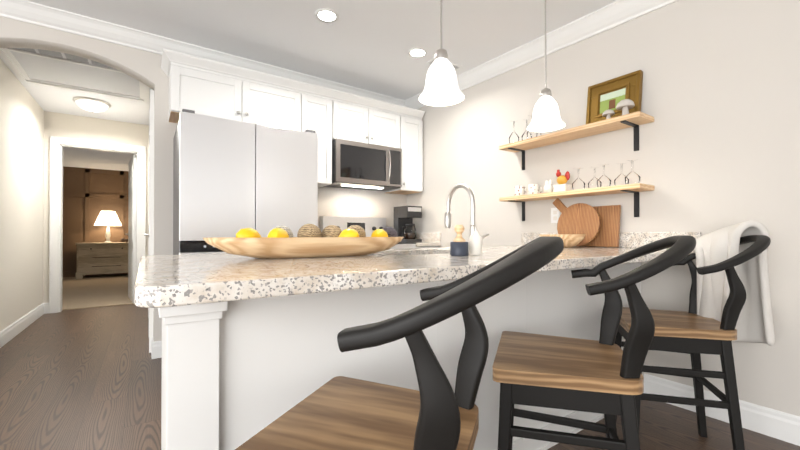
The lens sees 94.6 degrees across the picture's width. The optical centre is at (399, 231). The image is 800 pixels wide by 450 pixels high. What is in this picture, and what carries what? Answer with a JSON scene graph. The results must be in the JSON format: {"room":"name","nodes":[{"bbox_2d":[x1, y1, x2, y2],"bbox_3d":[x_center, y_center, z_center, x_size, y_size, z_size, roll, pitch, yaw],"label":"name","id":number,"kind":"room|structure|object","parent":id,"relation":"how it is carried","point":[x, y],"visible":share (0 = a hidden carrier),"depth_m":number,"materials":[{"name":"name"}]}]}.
{"room":"kitchen","nodes":[
{"label":"kitchen","id":0,"kind":"room"},
{"bbox_2d":[0,58,43,330],"bbox_3d":[-3.836,-0.256,3.586,0.120,2.560,2.750,0,0,-35],"label":"wall","id":1,"kind":"structure","parent":0,"point":[21,188],"depth_m":3.78,"materials":[{"name":"beige paint"}]},
{"bbox_2d":[0,303,45,347],"bbox_3d":[-3.702,0.956,3.507,0.020,0.135,2.780,0,0,-35],"label":"baseboard","id":2,"kind":"structure","parent":1,"relation":"attached to","point":[18,326],"depth_m":3.78,"materials":[{"name":"white wood"}]},
{"bbox_2d":[0,55,149,170],"bbox_3d":[-5.143,-1.648,5.748,7.330,0.250,8.080,0,0,-35],"label":"ceiling","id":3,"kind":"structure","parent":0,"point":[52,99],"depth_m":4.68,"materials":[{"name":"white paint"}]},
{"bbox_2d":[0,48,148,101],"bbox_3d":[-3.005,-1.520,3.480,1.060,0.032,1.240,0,0,-35],"label":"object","id":4,"kind":"structure","parent":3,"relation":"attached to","point":[55,69],"depth_m":3.55,"materials":[{"name":"white paint"}]},
{"bbox_2d":[73,97,110,112],"bbox_3d":[-3.628,-1.470,4.349,0.350,0.122,0.350,0,0,-35],"label":"dome light","id":5,"kind":"object","parent":3,"relation":"attached to","point":[92,105],"visible":1,"depth_m":4.27,"materials":[{"name":"white glass"}]},
{"bbox_2d":[43,111,148,302],"bbox_3d":[-4.071,-0.247,5.021,1.120,2.560,0.120,0,0,-35],"label":"wall","id":6,"kind":"structure","parent":0,"point":[76,127],"depth_m":4.85,"materials":[{"name":"beige paint"}]},
{"bbox_2d":[62,274,133,310],"bbox_3d":[-6.843,1.085,6.322,5.200,0.112,5.180,0,0,-35],"label":"floor","id":7,"kind":"structure","parent":0,"point":[96,291],"depth_m":6.25,"materials":[{"name":"beige"}]},
{"bbox_2d":[75,242,127,278],"bbox_3d":[-6.857,0.655,8.655,1.110,0.800,0.525,0,0,-35],"label":"dresser","id":8,"kind":"object","parent":7,"relation":"on","point":[102,258],"visible":0.94,"depth_m":8.41,"materials":[{"name":"brown wood"}]},
{"bbox_2d":[94,211,121,242],"bbox_3d":[-6.864,-0.116,8.670,0.520,0.740,0.520,0,0,-35],"label":"table lamp","id":9,"kind":"object","parent":8,"relation":"on","point":[107,218],"visible":1,"depth_m":8.57,"materials":[{"name":"white fabric"}]},
{"bbox_2d":[63,166,136,276],"bbox_3d":[-8.170,-0.228,8.257,5.200,2.560,0.140,0,0,-35],"label":"wall","id":10,"kind":"structure","parent":0,"point":[89,195],"depth_m":8.74,"materials":[{"name":"brown"}]},
{"bbox_2d":[0,16,406,341],"bbox_3d":[-2.889,-0.332,2.466,7.330,2.700,0.170,0,0,-35],"label":"wall","id":11,"kind":"structure","parent":0,"point":[143,67],"depth_m":3.00,"materials":[{"name":"grey paint"}]},
{"bbox_2d":[0,0,403,105],"bbox_3d":[-2.864,-1.520,2.331,7.210,0.184,0.092,0,0,-35],"label":"crown molding","id":12,"kind":"structure","parent":11,"relation":"attached to","point":[26,11],"depth_m":2.87,"materials":[{"name":"white wood"}]},
{"bbox_2d":[165,56,304,130],"bbox_3d":[-1.401,-1.095,3.183,1.000,0.375,0.338,0,0,-35],"label":"upper cabinet","id":13,"kind":"object","parent":11,"relation":"attached to","point":[203,86],"depth_m":3.01,"materials":[{"name":"white wood"}]},
{"bbox_2d":[305,88,332,187],"bbox_3d":[-0.860,-0.866,3.554,0.300,0.829,0.338,0,0,-35],"label":"upper cabinet","id":14,"kind":"object","parent":11,"relation":"attached to","point":[318,105],"depth_m":3.45,"materials":[{"name":"white wood"}]},
{"bbox_2d":[333,96,400,148],"bbox_3d":[-0.412,-1.081,3.864,0.771,0.395,0.338,0,0,-35],"label":"upper cabinet","id":15,"kind":"object","parent":11,"relation":"attached to","point":[353,120],"depth_m":3.71,"materials":[{"name":"white wood"}]},
{"bbox_2d":[324,138,401,190],"bbox_3d":[-0.383,-0.672,3.819,0.754,0.415,0.440,0,0,-35],"label":"microwave","id":16,"kind":"object","parent":15,"relation":"attached to","point":[362,166],"visible":1,"depth_m":3.68,"materials":[{"name":"silver metal"}]},
{"bbox_2d":[384,112,422,194],"bbox_3d":[0.038,-0.863,4.172,0.300,0.829,0.338,0,0,-35],"label":"upper cabinet","id":17,"kind":"object","parent":11,"relation":"attached to","point":[411,124],"depth_m":4.05,"materials":[{"name":"white wood"}]},
{"bbox_2d":[27,0,616,99],"bbox_3d":[-0.861,-1.588,-0.471,7.330,0.444,7.020,0,0,-35],"label":"ceiling","id":18,"kind":"structure","parent":0,"point":[365,44],"depth_m":2.77,"materials":[{"name":"white paint"}]},
{"bbox_2d":[315,8,338,22],"bbox_3d":[-0.515,-1.523,2.596,0.169,0.007,0.169,0,0,-41],"label":"recessed light","id":19,"kind":"object","parent":18,"relation":"in","point":[325,15],"depth_m":2.59,"materials":[{"name":"white plastic"}]},
{"bbox_2d":[408,48,427,57],"bbox_3d":[0.149,-1.513,3.113,0.169,0.007,0.169,0,0,-44],"label":"recessed light","id":20,"kind":"object","parent":18,"relation":"in","point":[414,52],"depth_m":3.11,"materials":[{"name":"white plastic"}]},
{"bbox_2d":[419,0,463,105],"bbox_3d":[0.190,-1.055,1.694,0.208,0.885,0.208,0,0,-35],"label":"pendant light","id":21,"kind":"object","parent":18,"relation":"hanging from","point":[441,88],"visible":1,"depth_m":1.66,"materials":[{"name":"white glass"}]},
{"bbox_2d":[427,58,461,70],"bbox_3d":[0.403,-1.506,3.325,0.320,0.012,0.120,0,0,-35],"label":"recessed light","id":22,"kind":"object","parent":18,"relation":"in","point":[456,67],"depth_m":3.32,"materials":[{"name":"white plastic"}]},
{"bbox_2d":[527,0,564,131],"bbox_3d":[0.848,-1.049,2.148,0.208,0.877,0.208,0,0,-35],"label":"pendant light","id":23,"kind":"object","parent":18,"relation":"hanging from","point":[546,116],"visible":1,"depth_m":2.12,"materials":[{"name":"white glass"}]},
{"bbox_2d":[0,304,799,449],"bbox_3d":[-1.683,1.057,0.708,7.330,0.100,9.920,0,0,-35],"label":"floor","id":24,"kind":"structure","parent":0,"point":[84,379],"depth_m":2.25,"materials":[{"name":"brown wood"}]},
{"bbox_2d":[173,109,317,254],"bbox_3d":[-1.254,0.110,2.963,0.940,1.822,0.782,0,0,-35],"label":"fridge","id":25,"kind":"object","parent":24,"relation":"on","point":[231,178],"visible":0.35,"depth_m":2.60,"materials":[{"name":"silver metal"}]},
{"bbox_2d":[158,281,445,449],"bbox_3d":[-0.413,0.574,1.418,0.851,0.875,0.755,0,0,-35],"label":"base cabinet","id":26,"kind":"object","parent":24,"relation":"on","point":[236,374],"depth_m":1.02,"materials":[{"name":"white wood"}]},
{"bbox_2d":[320,216,415,248],"bbox_3d":[-0.312,0.423,3.711,0.754,1.165,0.687,0,0,-35],"label":"range","id":27,"kind":"object","parent":24,"relation":"on","point":[369,225],"visible":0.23,"depth_m":3.88,"materials":[{"name":"silver metal"}]},
{"bbox_2d":[235,236,563,449],"bbox_3d":[0.014,0.509,0.720,0.562,1.001,0.462,0,0,19],"label":"stool","id":28,"kind":"object","parent":24,"relation":"on","point":[435,412],"visible":1,"depth_m":0.69,"materials":[{"name":"black wood"}]},
{"bbox_2d":[416,246,438,247],"bbox_3d":[0.116,0.590,4.054,0.329,0.876,0.606,0,0,-35],"label":"base cabinet","id":29,"kind":"object","parent":24,"relation":"on","point":[427,247],"visible":0.02,"depth_m":3.79,"materials":[{"name":"white"}]},
{"bbox_2d":[414,233,440,246],"bbox_3d":[-0.334,0.079,3.735,1.436,0.137,0.627,0,0,-35],"label":"countertop","id":30,"kind":"structure","parent":29,"relation":"on","point":[431,239],"depth_m":3.93,"materials":[{"name":"stone"}]},
{"bbox_2d":[394,206,421,241],"bbox_3d":[0.080,-0.084,4.077,0.211,0.390,0.262,0,0,-35],"label":"coffee maker","id":31,"kind":"object","parent":30,"relation":"on","point":[404,216],"visible":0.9,"depth_m":4.02,"materials":[{"name":"black plastic"}]},
{"bbox_2d":[446,278,525,449],"bbox_3d":[0.301,0.575,1.593,0.523,0.875,0.193,0,0,-35],"label":"panel","id":32,"kind":"object","parent":24,"relation":"on","point":[505,310],"depth_m":1.53,"materials":[{"name":"white wood"}]},
{"bbox_2d":[526,262,643,449],"bbox_3d":[0.834,0.579,2.289,1.145,0.875,0.735,0,0,-35],"label":"panel","id":33,"kind":"object","parent":24,"relation":"on","point":[558,303],"depth_m":1.83,"materials":[{"name":"white"}]},
{"bbox_2d":[134,232,700,307],"bbox_3d":[0.289,0.067,1.823,2.578,0.137,1.190,0,0,-35],"label":"countertop","id":34,"kind":"structure","parent":33,"relation":"on","point":[173,280],"depth_m":0.94,"materials":[{"name":"stone"}]},
{"bbox_2d":[203,224,403,258],"bbox_3d":[-0.328,0.032,1.453,0.800,0.128,0.260,0,0,-35],"label":"dough bowl","id":35,"kind":"object","parent":34,"relation":"on","point":[308,241],"visible":1,"depth_m":1.34,"materials":[{"name":"brown wood"}]},
{"bbox_2d":[450,225,468,255],"bbox_3d":[0.242,0.033,1.506,0.074,0.126,0.073,0,0,-35],"label":"brush","id":36,"kind":"object","parent":34,"relation":"on","point":[459,246],"visible":1,"depth_m":1.48,"materials":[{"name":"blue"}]},
{"bbox_2d":[444,183,488,238],"bbox_3d":[0.315,-0.066,1.750,0.129,0.326,0.212,0,0,-35],"label":"faucet","id":37,"kind":"object","parent":34,"relation":"on","point":[447,216],"visible":0.71,"depth_m":1.71,"materials":[{"name":"silver metal"}]},
{"bbox_2d":[469,224,481,254],"bbox_3d":[0.321,0.032,1.568,0.056,0.129,0.057,0,0,-35],"label":"soap pump bottle","id":38,"kind":"object","parent":34,"relation":"on","point":[475,242],"visible":1,"depth_m":1.55,"materials":[{"name":"white ceramic"}]},
{"bbox_2d":[539,234,585,247],"bbox_3d":[1.055,0.059,2.405,0.280,0.085,0.280,0,0,-35],"label":"bowl","id":39,"kind":"object","parent":34,"relation":"on","point":[571,240],"visible":0.54,"depth_m":2.29,"materials":[{"name":"beige wood"}]},
{"bbox_2d":[553,198,600,246],"bbox_3d":[1.210,-0.074,2.560,0.018,0.352,0.357,12,-7,-34],"label":"round cutting board","id":40,"kind":"object","parent":34,"relation":"on","point":[580,218],"visible":0.85,"depth_m":2.52,"materials":[{"name":"brown wood"}]},
{"bbox_2d":[584,205,620,246],"bbox_3d":[1.339,-0.037,2.480,0.018,0.275,0.260,9,-5,-34],"label":"rectangular cutting board","id":41,"kind":"object","parent":34,"relation":"on","point":[609,232],"visible":0.5,"depth_m":2.42,"materials":[{"name":"brown wood"}]},
{"bbox_2d":[493,235,695,449],"bbox_3d":[0.609,0.511,1.196,0.562,1.001,0.462,0,0,19],"label":"stool","id":42,"kind":"object","parent":24,"relation":"on","point":[603,375],"visible":1,"depth_m":1.06,"materials":[{"name":"black wood"}]},
{"bbox_2d":[614,220,774,449],"bbox_3d":[1.375,0.482,1.727,0.636,1.066,0.538,0,0,19],"label":"stool","id":43,"kind":"object","parent":24,"relation":"on","point":[729,300],"visible":0.98,"depth_m":1.64,"materials":[{"name":"black wood"}]},
{"bbox_2d":[693,220,774,345],"bbox_3d":[1.583,0.273,1.776,0.291,0.657,0.316,0,0,19],"label":"throw","id":44,"kind":"object","parent":43,"relation":"on","point":[711,291],"depth_m":1.71,"materials":[{"name":"white fabric"}]},
{"bbox_2d":[407,0,799,416],"bbox_3d":[2.066,-0.337,1.628,0.120,2.700,7.170,0,0,-35],"label":"wall","id":45,"kind":"structure","parent":0,"point":[719,142],"depth_m":2.17,"materials":[{"name":"grey paint"}]},
{"bbox_2d":[404,0,678,108],"bbox_3d":[2.055,-1.394,1.463,0.092,0.308,6.900,0,0,-35],"label":"crown molding","id":46,"kind":"structure","parent":45,"relation":"attached to","point":[609,16],"depth_m":2.72,"materials":[{"name":"white"}]},
{"bbox_2d":[551,208,559,222],"bbox_3d":[1.180,-0.125,2.802,0.007,0.115,0.070,0,0,-35],"label":"outlet","id":47,"kind":"object","parent":45,"relation":"attached to","point":[555,214],"visible":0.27,"depth_m":2.79,"materials":[{"name":"white plastic"}]},
{"bbox_2d":[499,111,653,169],"bbox_3d":[1.181,-0.606,2.630,0.198,0.190,1.040,0,0,-35],"label":"shelf","id":48,"kind":"object","parent":45,"relation":"attached to","point":[635,120],"visible":1,"depth_m":2.47,"materials":[{"name":"brown wood"}]},
{"bbox_2d":[509,119,540,142],"bbox_3d":[1.011,-0.801,2.881,0.130,0.200,0.335,0,0,-35],"label":"glasses","id":49,"kind":"object","parent":48,"relation":"on","point":[522,135],"visible":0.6,"depth_m":2.96,"materials":[{"name":"clear glass"}]},
{"bbox_2d":[602,109,609,118],"bbox_3d":[1.322,-0.739,2.339,0.072,0.070,0.071,0,0,-35],"label":"figurine","id":50,"kind":"object","parent":48,"relation":"on","point":[606,113],"depth_m":2.33,"materials":[{"name":"grey ceramic"}]},
{"bbox_2d":[586,70,642,123],"bbox_3d":[1.399,-0.856,2.423,0.038,0.300,0.330,9,-5,-34],"label":"picture","id":51,"kind":"object","parent":48,"relation":"on","point":[611,94],"visible":0.75,"depth_m":2.41,"materials":[{"name":"brown metal"}]},
{"bbox_2d":[610,99,634,117],"bbox_3d":[1.379,-0.757,2.257,0.100,0.105,0.098,0,0,-35],"label":"figurine","id":52,"kind":"object","parent":48,"relation":"on","point":[625,105],"depth_m":2.24,"materials":[{"name":"grey ceramic"}]},
{"bbox_2d":[499,183,654,220],"bbox_3d":[1.181,-0.186,2.627,0.198,0.190,1.040,0,0,-35],"label":"shelf","id":53,"kind":"object","parent":45,"relation":"attached to","point":[636,188],"visible":1,"depth_m":2.43,"materials":[{"name":"brown wood"}]},
{"bbox_2d":[515,184,541,195],"bbox_3d":[1.004,-0.323,2.889,0.080,0.085,0.229,0,0,-39],"label":"mugs","id":54,"kind":"object","parent":53,"relation":"on","point":[532,189],"visible":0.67,"depth_m":2.84,"materials":[{"name":"ceramic"}]},
{"bbox_2d":[543,180,553,192],"bbox_3d":[1.102,-0.334,2.737,0.072,0.104,0.072,0,0,-35],"label":"ornament","id":55,"kind":"object","parent":53,"relation":"on","point":[547,188],"visible":0.83,"depth_m":2.72,"materials":[{"name":"white ceramic"}]},
{"bbox_2d":[553,170,570,191],"bbox_3d":[1.167,-0.367,2.642,0.076,0.170,0.107,0,0,-35],"label":"rooster figurine","id":56,"kind":"object","parent":53,"relation":"on","point":[562,180],"visible":1,"depth_m":2.62,"materials":[{"name":"multicoloured ceramic"}]},
{"bbox_2d":[572,160,640,189],"bbox_3d":[1.337,-0.361,2.396,0.134,0.155,0.424,0,0,-35],"label":"glasses","id":57,"kind":"object","parent":53,"relation":"on","point":[608,178],"visible":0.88,"depth_m":2.38,"materials":[{"name":"clear glass"}]},
{"bbox_2d":[644,373,799,445],"bbox_3d":[2.782,0.938,0.463,0.014,0.135,4.450,0,0,-35],"label":"baseboard","id":58,"kind":"structure","parent":45,"relation":"attached to","point":[779,425],"depth_m":1.89,"materials":[{"name":"white wood"}]},
{"bbox_3d":[-2.815,-0.251,4.289,0.120,2.560,2.750,0,0,-35],"label":"wall","id":59,"kind":"structure","parent":0,"visible":0},
{"bbox_2d":[49,136,144,312],"bbox_3d":[-4.063,-0.092,5.007,1.000,2.250,0.150,0,0,-35],"label":"door frame","id":60,"kind":"structure","parent":59,"relation":"attached to","point":[57,144],"depth_m":4.75,"materials":[{"name":"white wood"}]},
{"bbox_2d":[125,155,136,302],"bbox_3d":[-4.053,-0.040,5.580,0.125,2.128,0.806,0,0,-41],"label":"bedroom door","id":61,"kind":"structure","parent":59,"relation":"in","point":[131,234],"depth_m":5.36,"materials":[{"name":"white wood"}]},
{"bbox_2d":[144,135,149,318],"bbox_3d":[-2.297,-0.053,3.370,0.065,2.128,0.444,0,0,-35],"label":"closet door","id":62,"kind":"structure","parent":59,"relation":"in","point":[146,234],"depth_m":3.53,"materials":[{"name":"white wood"}]},
{"bbox_2d":[145,88,153,352],"bbox_3d":[-2.559,-0.094,3.785,0.030,2.240,1.590,0,0,-35],"label":"door frame","id":63,"kind":"structure","parent":59,"relation":"attached to","point":[151,110],"depth_m":3.13,"materials":[{"name":"white wood"}]}
]}

